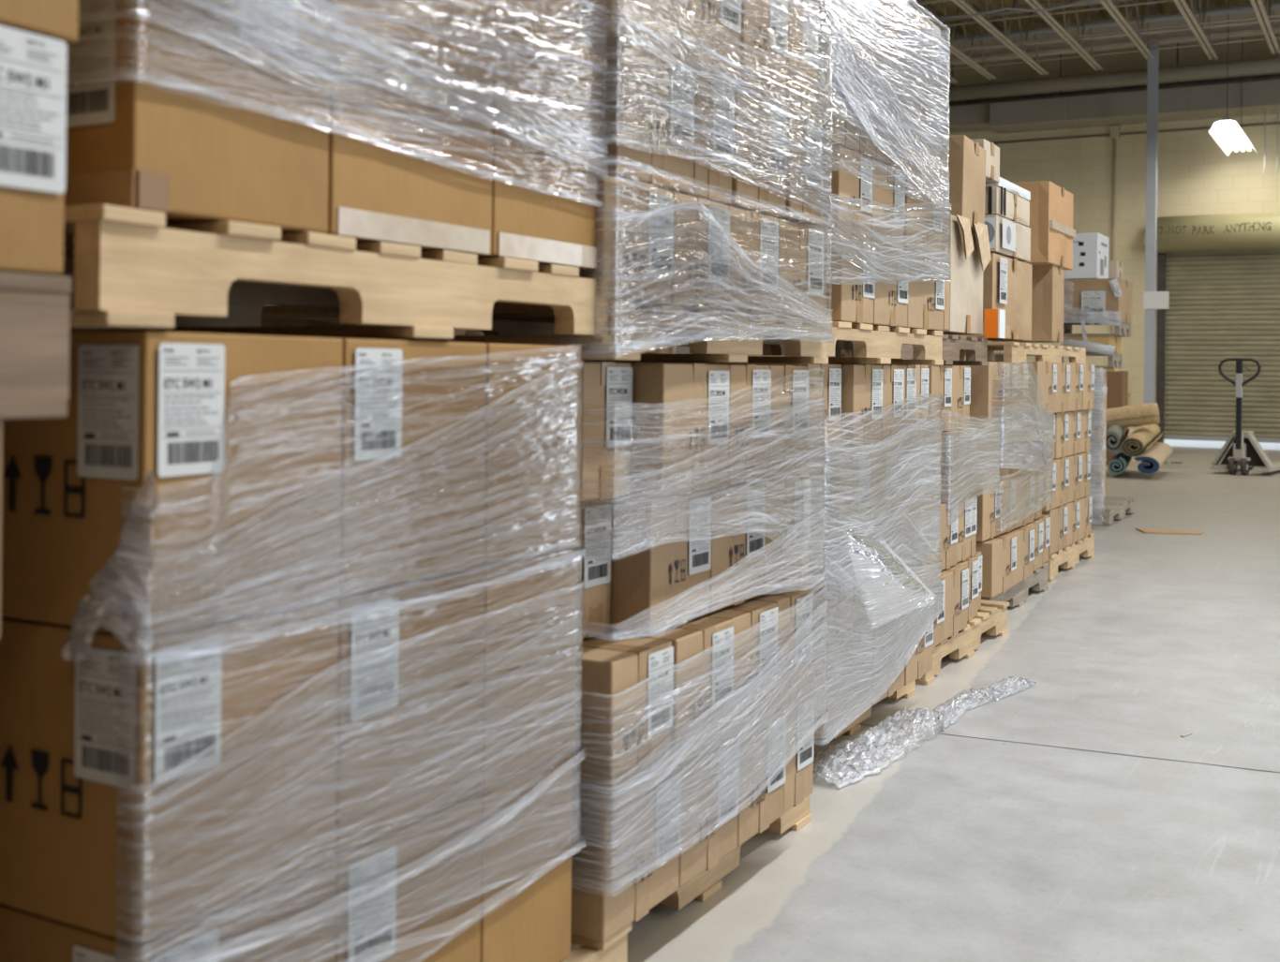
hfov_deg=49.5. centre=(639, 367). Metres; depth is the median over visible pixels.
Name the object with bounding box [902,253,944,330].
cardboard box
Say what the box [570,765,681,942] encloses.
cardboard box
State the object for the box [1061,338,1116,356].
roll
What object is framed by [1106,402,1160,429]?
rolled rug
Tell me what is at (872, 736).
film
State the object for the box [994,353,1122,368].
wooden pallet
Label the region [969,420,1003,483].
cardboard box
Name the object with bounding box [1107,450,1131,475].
rolled rug
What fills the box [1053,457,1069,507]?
cardboard box
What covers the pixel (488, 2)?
cardboard box
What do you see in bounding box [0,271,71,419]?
wooden pallet
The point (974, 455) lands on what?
cardboard box
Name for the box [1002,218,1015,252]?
print
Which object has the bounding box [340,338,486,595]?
cardboard box
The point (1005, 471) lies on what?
cardboard box
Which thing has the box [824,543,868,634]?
cardboard box
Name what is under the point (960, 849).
floor
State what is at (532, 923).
cardboard box
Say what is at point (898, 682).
cardboard box
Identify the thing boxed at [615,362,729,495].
cardboard box
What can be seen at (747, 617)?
cardboard box
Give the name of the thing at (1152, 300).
paper notice
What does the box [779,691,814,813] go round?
cardboard box
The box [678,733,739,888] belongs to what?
cardboard box
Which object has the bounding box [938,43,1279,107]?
pipe
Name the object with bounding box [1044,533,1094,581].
wooden pallet
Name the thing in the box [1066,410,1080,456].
cardboard box
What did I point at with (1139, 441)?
rolled rug
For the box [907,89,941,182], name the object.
cardboard box
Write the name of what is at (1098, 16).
joist
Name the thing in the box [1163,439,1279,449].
trim
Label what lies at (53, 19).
cardboard box
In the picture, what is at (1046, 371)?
cardboard box
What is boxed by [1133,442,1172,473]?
rolled rug
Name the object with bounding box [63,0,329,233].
cardboard box
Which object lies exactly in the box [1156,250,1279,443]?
door
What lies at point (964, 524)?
cardboard box
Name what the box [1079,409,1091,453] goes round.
cardboard box
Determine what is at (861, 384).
cardboard box
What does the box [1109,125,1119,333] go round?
conduit
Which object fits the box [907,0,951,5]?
conduit
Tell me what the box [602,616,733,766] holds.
cardboard box
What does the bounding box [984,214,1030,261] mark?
cardboard box
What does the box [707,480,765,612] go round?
cardboard box
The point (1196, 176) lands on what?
wall
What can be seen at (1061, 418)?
cardboard box
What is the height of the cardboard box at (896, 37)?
0.251 m
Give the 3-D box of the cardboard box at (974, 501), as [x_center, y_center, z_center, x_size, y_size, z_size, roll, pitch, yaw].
[1.050,0.620,5.613,0.607,0.242,0.109,1,0,29]
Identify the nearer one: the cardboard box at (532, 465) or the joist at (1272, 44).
the cardboard box at (532, 465)
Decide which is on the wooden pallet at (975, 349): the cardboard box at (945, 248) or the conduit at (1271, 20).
the cardboard box at (945, 248)
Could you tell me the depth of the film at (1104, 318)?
11.16 m
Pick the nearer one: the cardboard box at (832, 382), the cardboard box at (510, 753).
the cardboard box at (510, 753)
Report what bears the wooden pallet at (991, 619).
on the floor
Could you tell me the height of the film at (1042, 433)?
0.760 m
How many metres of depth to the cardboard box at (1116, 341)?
11.28 m
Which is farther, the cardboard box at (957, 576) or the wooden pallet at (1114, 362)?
the wooden pallet at (1114, 362)
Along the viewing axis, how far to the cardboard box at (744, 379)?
2.86 m
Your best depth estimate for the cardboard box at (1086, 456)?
8.02 m
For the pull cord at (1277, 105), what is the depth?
19.39 m
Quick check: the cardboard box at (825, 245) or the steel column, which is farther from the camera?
the steel column
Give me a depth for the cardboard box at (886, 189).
3.97 m
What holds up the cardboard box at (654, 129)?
on the cardboard box at (657, 258)
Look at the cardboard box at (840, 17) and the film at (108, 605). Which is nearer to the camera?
the film at (108, 605)
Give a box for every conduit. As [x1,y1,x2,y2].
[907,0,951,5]
[929,0,1129,22]
[943,1,1279,43]
[958,18,1279,50]
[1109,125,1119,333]
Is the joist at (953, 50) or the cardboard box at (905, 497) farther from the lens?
the joist at (953, 50)
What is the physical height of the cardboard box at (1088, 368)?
0.268 m
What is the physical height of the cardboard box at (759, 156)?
0.237 m
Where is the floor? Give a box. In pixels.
[627,446,1279,961]
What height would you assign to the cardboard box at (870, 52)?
0.251 m
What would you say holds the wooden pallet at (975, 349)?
on the cardboard box at (940, 377)
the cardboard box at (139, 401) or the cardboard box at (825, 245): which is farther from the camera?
the cardboard box at (825, 245)
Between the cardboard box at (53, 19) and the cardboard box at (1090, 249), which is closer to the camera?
the cardboard box at (53, 19)
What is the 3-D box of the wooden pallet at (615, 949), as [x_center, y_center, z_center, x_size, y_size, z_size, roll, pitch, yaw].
[-0.701,1.022,2.150,0.961,0.141,1.106,1,0,29]
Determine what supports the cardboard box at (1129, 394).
on the floor
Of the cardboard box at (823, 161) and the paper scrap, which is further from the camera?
the paper scrap
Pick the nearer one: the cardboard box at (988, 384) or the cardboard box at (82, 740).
the cardboard box at (82, 740)
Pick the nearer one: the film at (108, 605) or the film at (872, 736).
the film at (108, 605)
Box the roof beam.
[940,1,1279,65]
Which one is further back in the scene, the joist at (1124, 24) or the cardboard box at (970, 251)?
the joist at (1124, 24)
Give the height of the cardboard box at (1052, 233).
0.453 m
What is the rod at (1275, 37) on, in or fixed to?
attached to the joist at (957, 33)
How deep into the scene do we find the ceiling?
19.89 m
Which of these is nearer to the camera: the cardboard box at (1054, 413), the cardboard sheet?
the cardboard box at (1054, 413)
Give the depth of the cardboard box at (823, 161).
3.65 m
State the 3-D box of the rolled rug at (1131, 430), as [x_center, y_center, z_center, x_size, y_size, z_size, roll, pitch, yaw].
[5.471,0.780,15.476,0.116,0.172,0.613,1,0,24]
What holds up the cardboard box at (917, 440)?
on the cardboard box at (926, 517)
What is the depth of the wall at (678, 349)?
15.78 m
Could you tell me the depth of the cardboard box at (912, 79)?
4.28 m
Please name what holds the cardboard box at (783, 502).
on the cardboard box at (790, 618)
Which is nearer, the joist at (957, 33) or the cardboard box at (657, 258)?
the cardboard box at (657, 258)
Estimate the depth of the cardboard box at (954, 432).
5.31 m
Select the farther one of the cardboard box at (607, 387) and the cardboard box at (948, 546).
the cardboard box at (948, 546)
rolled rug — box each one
[1105,424,1129,453]
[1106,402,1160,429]
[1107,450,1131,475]
[1120,424,1163,457]
[1123,428,1134,439]
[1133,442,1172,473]
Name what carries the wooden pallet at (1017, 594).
on the floor
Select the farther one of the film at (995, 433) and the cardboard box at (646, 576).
the film at (995, 433)
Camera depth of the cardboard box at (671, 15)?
2.45 m
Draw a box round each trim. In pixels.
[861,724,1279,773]
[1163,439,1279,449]
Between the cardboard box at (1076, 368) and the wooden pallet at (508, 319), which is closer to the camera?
the wooden pallet at (508, 319)
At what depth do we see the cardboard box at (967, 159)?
5.44 m
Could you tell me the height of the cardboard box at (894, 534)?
0.245 m
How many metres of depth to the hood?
20.01 m
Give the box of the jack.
[1209,357,1279,475]
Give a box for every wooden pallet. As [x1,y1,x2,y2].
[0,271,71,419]
[51,204,628,345]
[260,299,828,364]
[560,922,632,961]
[569,318,943,365]
[570,794,811,952]
[675,334,988,365]
[822,680,915,739]
[840,342,1086,363]
[915,599,1009,685]
[981,563,1048,607]
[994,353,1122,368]
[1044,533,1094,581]
[1063,320,1131,337]
[1091,495,1135,526]
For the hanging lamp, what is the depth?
18.57 m
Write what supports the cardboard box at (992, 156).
on the cardboard box at (1001, 202)
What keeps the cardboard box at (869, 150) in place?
on the cardboard box at (844, 182)
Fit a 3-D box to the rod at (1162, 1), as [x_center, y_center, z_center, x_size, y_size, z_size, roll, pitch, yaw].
[8.686,-4.269,14.877,15.190,0.021,0.024,1,0,29]
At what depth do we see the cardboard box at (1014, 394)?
6.37 m
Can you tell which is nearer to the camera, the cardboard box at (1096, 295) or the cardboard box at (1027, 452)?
the cardboard box at (1027, 452)
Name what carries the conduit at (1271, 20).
attached to the joist at (953, 50)
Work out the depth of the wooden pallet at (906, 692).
4.26 m
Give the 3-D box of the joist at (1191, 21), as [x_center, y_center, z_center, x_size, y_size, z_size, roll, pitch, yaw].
[5.240,-4.630,14.218,0.114,0.770,11.920,1,0,29]
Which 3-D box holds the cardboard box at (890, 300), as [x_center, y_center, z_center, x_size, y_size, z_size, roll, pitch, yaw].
[0.463,-0.234,4.135,0.607,0.226,0.294,1,0,29]
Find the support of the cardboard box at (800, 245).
on the wooden pallet at (508, 319)
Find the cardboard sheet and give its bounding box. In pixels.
[1135,528,1203,535]
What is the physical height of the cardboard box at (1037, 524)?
0.235 m
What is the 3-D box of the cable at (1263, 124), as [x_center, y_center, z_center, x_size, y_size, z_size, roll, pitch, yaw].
[11.016,-3.505,19.036,15.100,0.032,0.032,1,0,29]
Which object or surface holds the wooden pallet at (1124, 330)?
on the cardboard box at (1116, 341)
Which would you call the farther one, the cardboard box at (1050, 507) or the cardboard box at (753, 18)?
the cardboard box at (1050, 507)
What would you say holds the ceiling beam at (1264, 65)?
attached to the wall
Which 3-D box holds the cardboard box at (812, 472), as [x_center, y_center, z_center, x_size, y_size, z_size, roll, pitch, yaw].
[0.221,0.358,3.872,0.607,0.246,0.140,1,0,29]
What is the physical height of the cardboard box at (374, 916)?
0.329 m
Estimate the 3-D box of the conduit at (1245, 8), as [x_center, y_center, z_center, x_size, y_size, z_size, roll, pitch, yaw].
[9.750,-4.598,16.805,15.190,0.080,0.080,1,0,29]
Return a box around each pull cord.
[1263,105,1265,174]
[1275,104,1278,170]
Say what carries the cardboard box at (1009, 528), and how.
on the cardboard box at (999, 553)
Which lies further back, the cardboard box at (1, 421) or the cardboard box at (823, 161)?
the cardboard box at (823, 161)
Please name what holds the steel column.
on the floor
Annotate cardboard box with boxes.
[0,0,78,43]
[0,25,67,275]
[0,331,342,634]
[0,419,2,625]
[0,598,338,945]
[0,860,336,961]
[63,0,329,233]
[324,0,493,254]
[328,568,484,855]
[329,793,481,961]
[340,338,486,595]
[473,549,578,789]
[476,7,602,268]
[477,0,497,8]
[477,752,572,961]
[484,342,580,565]
[497,0,591,44]
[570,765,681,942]
[572,632,673,799]
[577,498,611,638]
[578,174,674,303]
[580,362,632,502]
[590,0,687,64]
[590,35,695,193]
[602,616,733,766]
[610,489,711,633]
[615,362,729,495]
[616,362,841,456]
[636,192,729,309]
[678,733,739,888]
[684,70,734,204]
[685,0,741,87]
[699,599,778,734]
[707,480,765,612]
[714,206,778,313]
[725,87,787,217]
[727,364,771,485]
[734,708,786,847]
[739,0,788,105]
[749,587,812,709]
[761,218,824,318]
[763,473,810,594]
[768,365,809,478]
[775,107,822,225]
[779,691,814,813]
[784,0,818,118]
[788,545,837,644]
[804,454,830,549]
[810,621,872,741]
[811,236,827,320]
[812,0,848,50]
[813,146,824,230]
[816,37,847,146]
[823,145,872,242]
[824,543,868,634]
[826,236,875,324]
[827,450,870,544]
[839,364,882,451]
[842,56,877,158]
[844,0,878,68]
[868,158,905,250]
[868,446,896,535]
[869,528,899,558]
[871,243,908,327]
[871,613,906,704]
[872,71,908,171]
[874,0,911,88]
[875,364,904,447]
[889,364,929,433]
[893,520,922,581]
[894,444,921,527]
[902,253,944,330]
[902,365,916,445]
[903,171,942,259]
[904,595,933,685]
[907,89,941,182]
[908,5,940,104]
[911,433,932,506]
[919,506,937,578]
[922,575,945,648]
[924,500,958,572]
[926,431,952,503]
[927,365,952,432]
[936,565,968,639]
[937,245,950,329]
[939,134,986,230]
[941,214,991,334]
[943,430,966,498]
[948,253,1032,341]
[950,365,970,430]
[950,495,971,563]
[952,360,1056,414]
[955,556,979,622]
[960,429,976,494]
[964,493,977,556]
[965,361,1009,420]
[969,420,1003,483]
[971,138,999,183]
[972,551,982,610]
[973,481,1000,541]
[975,533,1016,598]
[984,186,1029,226]
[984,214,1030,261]
[985,177,1030,200]
[991,265,1064,342]
[999,477,1015,535]
[1002,418,1018,479]
[1005,525,1034,584]
[1007,362,1017,417]
[1012,180,1075,269]
[1013,416,1036,475]
[1013,474,1034,528]
[1015,362,1027,417]
[1026,519,1042,571]
[1029,471,1042,519]
[1037,514,1050,564]
[1041,460,1056,511]
[1041,504,1067,555]
[1043,413,1055,459]
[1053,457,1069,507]
[1054,412,1068,459]
[1056,362,1070,413]
[1063,278,1131,323]
[1063,335,1121,353]
[1064,232,1108,279]
[1064,453,1082,503]
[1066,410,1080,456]
[1066,499,1079,547]
[1069,362,1083,411]
[1078,451,1090,497]
[1078,494,1092,540]
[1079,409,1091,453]
[1082,363,1094,410]
[1101,371,1106,495]
[1102,368,1119,372]
[1105,371,1128,465]
[1108,260,1122,279]
[1127,393,1131,462]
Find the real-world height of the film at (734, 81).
0.837 m
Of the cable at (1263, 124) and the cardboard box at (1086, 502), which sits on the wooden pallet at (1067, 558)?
the cardboard box at (1086, 502)
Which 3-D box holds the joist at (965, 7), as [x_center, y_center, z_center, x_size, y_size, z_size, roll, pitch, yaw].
[3.247,-4.651,15.314,0.114,0.770,11.920,1,0,29]
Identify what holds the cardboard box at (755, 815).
on the wooden pallet at (704, 885)
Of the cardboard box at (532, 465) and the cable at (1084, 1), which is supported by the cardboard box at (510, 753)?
the cardboard box at (532, 465)
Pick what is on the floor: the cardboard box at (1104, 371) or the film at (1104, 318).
the cardboard box at (1104, 371)
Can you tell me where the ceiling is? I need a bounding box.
[907,0,1269,38]
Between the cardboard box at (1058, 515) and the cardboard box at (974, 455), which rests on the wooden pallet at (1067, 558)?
the cardboard box at (1058, 515)
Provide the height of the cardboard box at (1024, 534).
0.235 m
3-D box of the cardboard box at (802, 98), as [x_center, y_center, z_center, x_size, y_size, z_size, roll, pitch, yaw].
[0.099,-0.693,3.195,0.607,0.262,0.168,1,0,29]
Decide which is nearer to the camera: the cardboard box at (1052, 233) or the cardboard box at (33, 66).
the cardboard box at (33, 66)
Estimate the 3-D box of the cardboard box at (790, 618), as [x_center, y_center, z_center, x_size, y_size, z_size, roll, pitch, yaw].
[0.078,0.611,3.178,0.606,0.233,0.198,1,0,29]
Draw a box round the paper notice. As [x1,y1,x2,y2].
[1143,291,1169,309]
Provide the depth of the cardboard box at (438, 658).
1.87 m
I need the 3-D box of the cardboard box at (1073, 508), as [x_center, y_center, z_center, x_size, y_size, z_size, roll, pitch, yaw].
[2.197,0.866,7.852,0.508,0.235,0.325,1,0,29]
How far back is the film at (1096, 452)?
9.63 m
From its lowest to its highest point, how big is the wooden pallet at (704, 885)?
0.139 m
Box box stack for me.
[1089,367,1102,503]
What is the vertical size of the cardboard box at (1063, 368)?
0.268 m
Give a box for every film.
[59,343,586,961]
[66,0,610,206]
[567,0,834,356]
[571,367,828,892]
[806,393,944,744]
[809,0,952,283]
[812,674,1037,788]
[924,409,1000,522]
[989,360,1054,530]
[1063,278,1122,340]
[1087,369,1107,524]
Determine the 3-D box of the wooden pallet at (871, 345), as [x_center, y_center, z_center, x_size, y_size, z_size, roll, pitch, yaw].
[0.258,-0.069,4.183,1.013,0.108,1.147,1,0,29]
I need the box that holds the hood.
[1143,211,1279,253]
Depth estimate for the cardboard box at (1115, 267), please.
11.74 m
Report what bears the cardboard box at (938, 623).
on the wooden pallet at (991, 619)
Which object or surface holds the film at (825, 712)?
attached to the cardboard box at (783, 502)
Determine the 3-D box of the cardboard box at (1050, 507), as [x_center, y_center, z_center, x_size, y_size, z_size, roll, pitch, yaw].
[1.926,0.616,7.352,0.507,0.255,0.193,1,0,29]
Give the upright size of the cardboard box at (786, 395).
0.245 m
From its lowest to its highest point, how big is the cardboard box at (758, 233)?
0.205 m
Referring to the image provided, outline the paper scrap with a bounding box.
[1180,732,1191,737]
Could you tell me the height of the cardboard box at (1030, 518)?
0.237 m
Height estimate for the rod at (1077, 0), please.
0.021 m
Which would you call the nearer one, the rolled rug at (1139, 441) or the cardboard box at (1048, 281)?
the cardboard box at (1048, 281)
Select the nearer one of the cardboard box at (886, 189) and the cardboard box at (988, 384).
the cardboard box at (886, 189)
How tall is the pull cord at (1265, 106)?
0.974 m
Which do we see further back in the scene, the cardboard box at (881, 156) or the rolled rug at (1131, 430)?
the rolled rug at (1131, 430)
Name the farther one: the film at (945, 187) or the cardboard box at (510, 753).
the film at (945, 187)
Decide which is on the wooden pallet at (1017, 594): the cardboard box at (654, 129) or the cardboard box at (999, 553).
the cardboard box at (999, 553)
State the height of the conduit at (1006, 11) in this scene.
0.060 m
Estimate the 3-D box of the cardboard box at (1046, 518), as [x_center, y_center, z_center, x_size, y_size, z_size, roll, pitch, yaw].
[1.813,0.867,7.089,0.508,0.235,0.230,1,0,29]
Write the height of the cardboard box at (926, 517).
0.242 m
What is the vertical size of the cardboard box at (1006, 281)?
0.400 m
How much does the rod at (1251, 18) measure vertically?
0.021 m
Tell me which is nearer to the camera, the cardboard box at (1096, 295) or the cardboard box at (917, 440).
the cardboard box at (917, 440)
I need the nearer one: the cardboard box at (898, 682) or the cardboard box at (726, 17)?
the cardboard box at (726, 17)
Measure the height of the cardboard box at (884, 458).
0.246 m
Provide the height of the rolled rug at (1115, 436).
0.324 m
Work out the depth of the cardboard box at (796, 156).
3.02 m
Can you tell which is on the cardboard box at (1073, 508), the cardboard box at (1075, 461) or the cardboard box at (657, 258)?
the cardboard box at (1075, 461)
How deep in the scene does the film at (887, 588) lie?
4.02 m
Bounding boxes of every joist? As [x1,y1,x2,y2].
[904,0,1002,79]
[907,0,964,83]
[951,0,1050,74]
[1025,0,1107,70]
[1099,0,1162,64]
[1173,0,1220,59]
[1250,0,1279,54]
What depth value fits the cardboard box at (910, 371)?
4.29 m
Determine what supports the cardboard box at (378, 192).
on the wooden pallet at (129, 270)
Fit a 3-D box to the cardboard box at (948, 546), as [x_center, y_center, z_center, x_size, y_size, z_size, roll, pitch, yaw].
[0.871,0.618,5.248,0.608,0.242,0.257,1,0,29]
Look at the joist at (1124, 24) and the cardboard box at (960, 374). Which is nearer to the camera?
the cardboard box at (960, 374)
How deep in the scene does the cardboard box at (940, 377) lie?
5.17 m
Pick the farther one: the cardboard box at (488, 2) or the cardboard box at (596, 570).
the cardboard box at (596, 570)
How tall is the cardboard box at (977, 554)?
0.235 m
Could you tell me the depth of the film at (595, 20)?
1.87 m
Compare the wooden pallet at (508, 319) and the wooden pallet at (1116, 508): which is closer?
the wooden pallet at (508, 319)
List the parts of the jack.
loop handle, plate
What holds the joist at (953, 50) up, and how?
attached to the ceiling
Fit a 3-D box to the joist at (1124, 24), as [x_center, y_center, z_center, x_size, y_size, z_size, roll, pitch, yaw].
[4.574,-4.637,14.584,0.114,0.770,11.920,1,0,29]
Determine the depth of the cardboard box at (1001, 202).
6.73 m
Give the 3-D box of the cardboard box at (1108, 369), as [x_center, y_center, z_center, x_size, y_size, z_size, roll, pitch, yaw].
[3.700,0.020,11.347,0.399,0.025,0.211,1,0,29]
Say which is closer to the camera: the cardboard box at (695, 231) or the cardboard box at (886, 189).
the cardboard box at (695, 231)
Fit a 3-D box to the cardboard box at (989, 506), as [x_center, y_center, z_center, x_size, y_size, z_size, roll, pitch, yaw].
[1.304,0.620,6.117,0.507,0.237,0.292,1,0,29]
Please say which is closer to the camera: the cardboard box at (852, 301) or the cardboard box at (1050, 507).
the cardboard box at (852, 301)
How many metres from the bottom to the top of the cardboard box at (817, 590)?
0.245 m
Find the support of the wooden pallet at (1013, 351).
on the cardboard box at (1019, 363)
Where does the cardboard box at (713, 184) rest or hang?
on the cardboard box at (695, 231)
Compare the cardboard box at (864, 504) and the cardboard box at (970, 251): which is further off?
the cardboard box at (970, 251)
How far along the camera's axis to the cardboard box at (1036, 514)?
6.84 m
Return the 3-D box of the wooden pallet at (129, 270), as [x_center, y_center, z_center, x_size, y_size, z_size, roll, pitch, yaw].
[-0.702,-0.107,2.139,0.968,0.124,1.118,1,0,29]
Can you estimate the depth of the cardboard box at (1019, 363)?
6.53 m
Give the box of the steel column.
[1144,43,1159,403]
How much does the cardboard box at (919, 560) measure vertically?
0.245 m
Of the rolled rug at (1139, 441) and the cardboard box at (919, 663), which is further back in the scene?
the rolled rug at (1139, 441)
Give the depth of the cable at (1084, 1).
16.23 m
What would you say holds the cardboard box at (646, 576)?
on the cardboard box at (689, 639)
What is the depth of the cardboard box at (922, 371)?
5.00 m
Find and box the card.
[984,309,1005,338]
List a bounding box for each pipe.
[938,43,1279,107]
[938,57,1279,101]
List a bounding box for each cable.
[929,0,1108,19]
[992,121,1279,143]
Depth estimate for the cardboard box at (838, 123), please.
3.60 m
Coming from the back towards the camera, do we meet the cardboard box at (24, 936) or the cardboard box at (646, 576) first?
the cardboard box at (646, 576)
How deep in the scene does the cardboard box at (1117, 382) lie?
16.34 m
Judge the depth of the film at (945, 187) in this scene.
3.97 m
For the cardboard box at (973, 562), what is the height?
0.235 m
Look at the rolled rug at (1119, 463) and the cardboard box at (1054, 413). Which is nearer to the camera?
the cardboard box at (1054, 413)
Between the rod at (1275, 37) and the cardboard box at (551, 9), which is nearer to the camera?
the cardboard box at (551, 9)
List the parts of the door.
guide rail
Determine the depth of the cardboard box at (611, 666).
2.38 m
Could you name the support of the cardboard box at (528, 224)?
on the wooden pallet at (129, 270)
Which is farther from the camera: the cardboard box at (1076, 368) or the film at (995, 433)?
the cardboard box at (1076, 368)
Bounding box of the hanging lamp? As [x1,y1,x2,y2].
[1207,4,1258,156]
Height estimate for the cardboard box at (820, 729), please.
0.247 m
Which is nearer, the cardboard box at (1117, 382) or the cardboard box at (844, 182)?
the cardboard box at (844, 182)
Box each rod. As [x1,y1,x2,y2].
[936,0,1084,16]
[937,0,1173,27]
[940,36,1279,70]
[944,14,1279,50]
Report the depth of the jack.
15.01 m
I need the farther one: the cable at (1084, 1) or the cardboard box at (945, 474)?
the cable at (1084, 1)
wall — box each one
[73,304,692,362]
[939,32,1279,431]
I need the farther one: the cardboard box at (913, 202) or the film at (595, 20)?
the cardboard box at (913, 202)
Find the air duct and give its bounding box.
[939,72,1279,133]

